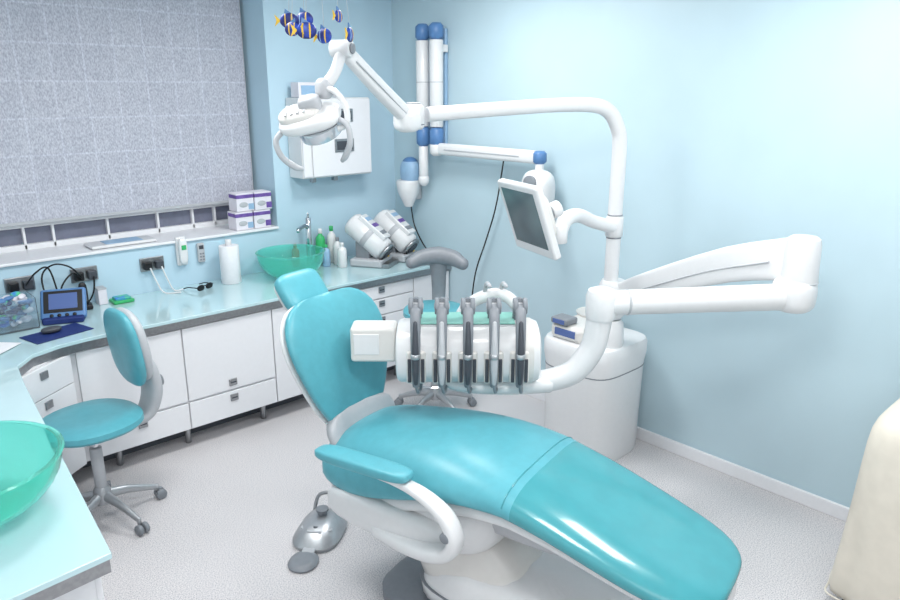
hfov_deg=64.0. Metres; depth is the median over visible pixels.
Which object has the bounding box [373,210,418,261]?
machine
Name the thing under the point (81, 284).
cordless phone
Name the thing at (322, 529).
foot pedal
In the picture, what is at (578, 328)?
console
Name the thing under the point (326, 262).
soap bottle
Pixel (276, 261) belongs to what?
basin
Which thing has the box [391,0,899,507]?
wall
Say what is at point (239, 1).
frame
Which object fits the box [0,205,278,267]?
window
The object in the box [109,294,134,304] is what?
tray
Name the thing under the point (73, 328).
mat
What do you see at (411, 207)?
cable
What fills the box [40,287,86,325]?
monitor
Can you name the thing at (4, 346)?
paper sheets
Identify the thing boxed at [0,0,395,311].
wall
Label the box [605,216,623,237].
joint collar
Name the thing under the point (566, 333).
display
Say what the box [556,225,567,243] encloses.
arm end knuckle
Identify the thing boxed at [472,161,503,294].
cable
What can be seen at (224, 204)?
transom
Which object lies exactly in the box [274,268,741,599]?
dental chair
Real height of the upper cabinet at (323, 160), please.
0.570 m
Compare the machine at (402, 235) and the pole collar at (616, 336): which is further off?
the machine at (402, 235)
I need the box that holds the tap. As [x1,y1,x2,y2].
[296,212,311,244]
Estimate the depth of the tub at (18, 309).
3.80 m
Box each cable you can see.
[25,263,94,301]
[150,266,182,293]
[411,207,425,247]
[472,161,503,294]
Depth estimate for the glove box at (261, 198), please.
4.97 m
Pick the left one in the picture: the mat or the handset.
the mat
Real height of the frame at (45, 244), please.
0.050 m
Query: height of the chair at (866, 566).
0.950 m
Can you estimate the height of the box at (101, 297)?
0.100 m
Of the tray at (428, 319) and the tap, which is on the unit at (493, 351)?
the tray at (428, 319)
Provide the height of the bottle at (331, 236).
0.270 m
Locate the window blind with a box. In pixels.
[0,0,252,227]
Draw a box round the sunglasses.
[183,282,212,290]
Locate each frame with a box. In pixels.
[0,219,227,252]
[239,1,253,189]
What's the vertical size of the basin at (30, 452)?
0.185 m
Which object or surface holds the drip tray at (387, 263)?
on the machine at (373, 244)
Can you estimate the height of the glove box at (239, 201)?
0.122 m
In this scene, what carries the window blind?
attached to the wall at (273, 59)
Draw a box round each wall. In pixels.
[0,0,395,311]
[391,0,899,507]
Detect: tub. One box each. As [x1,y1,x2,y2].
[0,290,39,335]
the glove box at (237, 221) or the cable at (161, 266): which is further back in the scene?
the glove box at (237, 221)
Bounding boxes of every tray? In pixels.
[84,235,156,249]
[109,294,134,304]
[381,258,398,268]
[421,312,515,326]
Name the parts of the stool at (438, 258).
arm, arm, arm, arm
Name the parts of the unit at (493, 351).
control panel, whip arm, whip arm, assistant arm, whip arm, console handle, whip arm, support post, arm, spring arm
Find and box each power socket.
[3,275,35,292]
[70,265,98,282]
[139,255,164,271]
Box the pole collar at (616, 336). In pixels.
[606,319,623,348]
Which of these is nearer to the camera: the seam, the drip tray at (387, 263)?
the seam
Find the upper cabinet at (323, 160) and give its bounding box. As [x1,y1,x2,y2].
[286,97,371,182]
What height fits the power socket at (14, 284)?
0.086 m
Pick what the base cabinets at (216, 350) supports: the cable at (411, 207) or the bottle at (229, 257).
the bottle at (229, 257)
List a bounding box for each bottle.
[218,239,241,284]
[315,228,324,247]
[322,244,330,266]
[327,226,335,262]
[333,237,339,264]
[337,242,346,267]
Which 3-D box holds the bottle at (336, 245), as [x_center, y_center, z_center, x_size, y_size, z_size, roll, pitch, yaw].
[-0.822,-0.361,5.270,0.060,0.200,0.060,-14,22,-40]
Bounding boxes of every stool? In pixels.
[42,307,166,535]
[394,246,476,407]
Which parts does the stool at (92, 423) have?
arm, arm, arm, arm, castor stem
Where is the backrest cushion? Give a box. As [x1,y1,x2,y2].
[284,287,386,420]
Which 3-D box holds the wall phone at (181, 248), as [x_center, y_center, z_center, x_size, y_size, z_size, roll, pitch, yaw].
[-1.717,-0.311,4.621,0.070,0.190,0.067,-14,22,-40]
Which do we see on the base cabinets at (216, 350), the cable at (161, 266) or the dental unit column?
the cable at (161, 266)
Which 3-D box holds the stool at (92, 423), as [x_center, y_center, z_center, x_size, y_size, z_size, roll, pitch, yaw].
[-1.677,0.574,3.483,0.624,1.045,0.589,-14,22,-40]
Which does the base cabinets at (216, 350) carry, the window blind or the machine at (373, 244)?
the machine at (373, 244)
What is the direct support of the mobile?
hanging from the ceiling
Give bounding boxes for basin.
[0,420,64,525]
[255,244,324,277]
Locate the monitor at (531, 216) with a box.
[497,178,562,259]
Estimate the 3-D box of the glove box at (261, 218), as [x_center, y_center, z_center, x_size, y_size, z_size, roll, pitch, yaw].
[-1.343,-0.577,5.046,0.128,0.122,0.124,-14,22,-40]
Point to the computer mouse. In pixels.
(51, 329)
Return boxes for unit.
[350,234,822,394]
[415,22,555,220]
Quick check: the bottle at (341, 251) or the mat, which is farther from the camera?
the bottle at (341, 251)
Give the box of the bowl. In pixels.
[576,307,585,317]
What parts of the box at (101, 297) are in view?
lid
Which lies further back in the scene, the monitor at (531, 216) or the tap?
the tap
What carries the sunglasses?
on the base cabinets at (216, 350)
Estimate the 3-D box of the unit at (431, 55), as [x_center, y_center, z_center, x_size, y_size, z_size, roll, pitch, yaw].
[0.223,-1.184,4.721,0.178,1.251,1.337,-13,21,-37]
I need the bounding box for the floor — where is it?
[72,369,845,599]
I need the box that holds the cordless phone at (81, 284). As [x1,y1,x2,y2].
[78,282,93,309]
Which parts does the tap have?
spout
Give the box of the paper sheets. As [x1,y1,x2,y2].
[0,342,20,353]
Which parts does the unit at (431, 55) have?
stem, wall plate, horizontal arm, arm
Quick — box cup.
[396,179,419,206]
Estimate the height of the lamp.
0.489 m
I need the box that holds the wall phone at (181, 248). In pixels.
[174,236,187,265]
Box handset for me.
[396,157,421,206]
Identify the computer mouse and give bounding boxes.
[41,325,61,333]
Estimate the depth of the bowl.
4.28 m
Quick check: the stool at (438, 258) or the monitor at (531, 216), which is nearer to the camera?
the monitor at (531, 216)
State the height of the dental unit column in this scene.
2.017 m
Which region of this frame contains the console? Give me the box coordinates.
[552,315,585,343]
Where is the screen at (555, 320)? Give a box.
[553,318,563,324]
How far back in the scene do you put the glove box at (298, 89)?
4.85 m
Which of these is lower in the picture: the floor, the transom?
the floor
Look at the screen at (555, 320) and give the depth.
4.01 m
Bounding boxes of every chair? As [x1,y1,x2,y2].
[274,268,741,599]
[824,398,899,599]
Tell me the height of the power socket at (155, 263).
0.086 m
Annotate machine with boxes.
[345,214,398,268]
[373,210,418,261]
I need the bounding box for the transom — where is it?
[0,203,228,230]
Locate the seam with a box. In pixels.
[545,360,643,380]
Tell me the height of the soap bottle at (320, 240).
0.260 m
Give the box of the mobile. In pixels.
[275,0,353,43]
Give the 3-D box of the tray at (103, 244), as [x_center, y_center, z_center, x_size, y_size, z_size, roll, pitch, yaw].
[-2.051,-0.362,4.485,0.390,0.023,0.170,-14,22,-40]
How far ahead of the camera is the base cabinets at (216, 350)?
4.06 m
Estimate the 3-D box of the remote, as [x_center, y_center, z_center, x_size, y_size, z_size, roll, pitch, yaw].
[-1.635,-0.311,4.728,0.050,0.130,0.027,-14,22,-40]
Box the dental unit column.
[424,97,647,460]
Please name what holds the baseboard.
attached to the wall at (745, 121)
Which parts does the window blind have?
rail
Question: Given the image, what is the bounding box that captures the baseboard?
[527,393,849,521]
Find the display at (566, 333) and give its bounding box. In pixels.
[555,327,574,338]
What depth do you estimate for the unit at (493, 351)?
2.97 m
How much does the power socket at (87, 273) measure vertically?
0.086 m
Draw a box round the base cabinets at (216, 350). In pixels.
[0,255,450,599]
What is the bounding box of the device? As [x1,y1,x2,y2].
[551,313,576,325]
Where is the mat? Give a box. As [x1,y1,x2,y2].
[19,323,93,343]
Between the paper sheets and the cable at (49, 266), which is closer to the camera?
the paper sheets
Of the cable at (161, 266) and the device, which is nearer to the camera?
the device
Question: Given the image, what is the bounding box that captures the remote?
[196,243,205,262]
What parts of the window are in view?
mullion, mullion, mullion, pane, mullion, mullion, mullion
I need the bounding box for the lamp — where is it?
[273,39,424,170]
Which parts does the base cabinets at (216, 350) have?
corner handle, corner drawer, corner handle, corner drawer, corner drawer, door, leg, panel, panel, leg, panel, handle, panel, handle, leg, panel, handle, handle, panel, panel, panel, panel, panel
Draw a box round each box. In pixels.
[95,285,107,304]
[227,211,253,230]
[228,191,253,211]
[248,189,271,209]
[251,209,270,227]
[290,82,314,96]

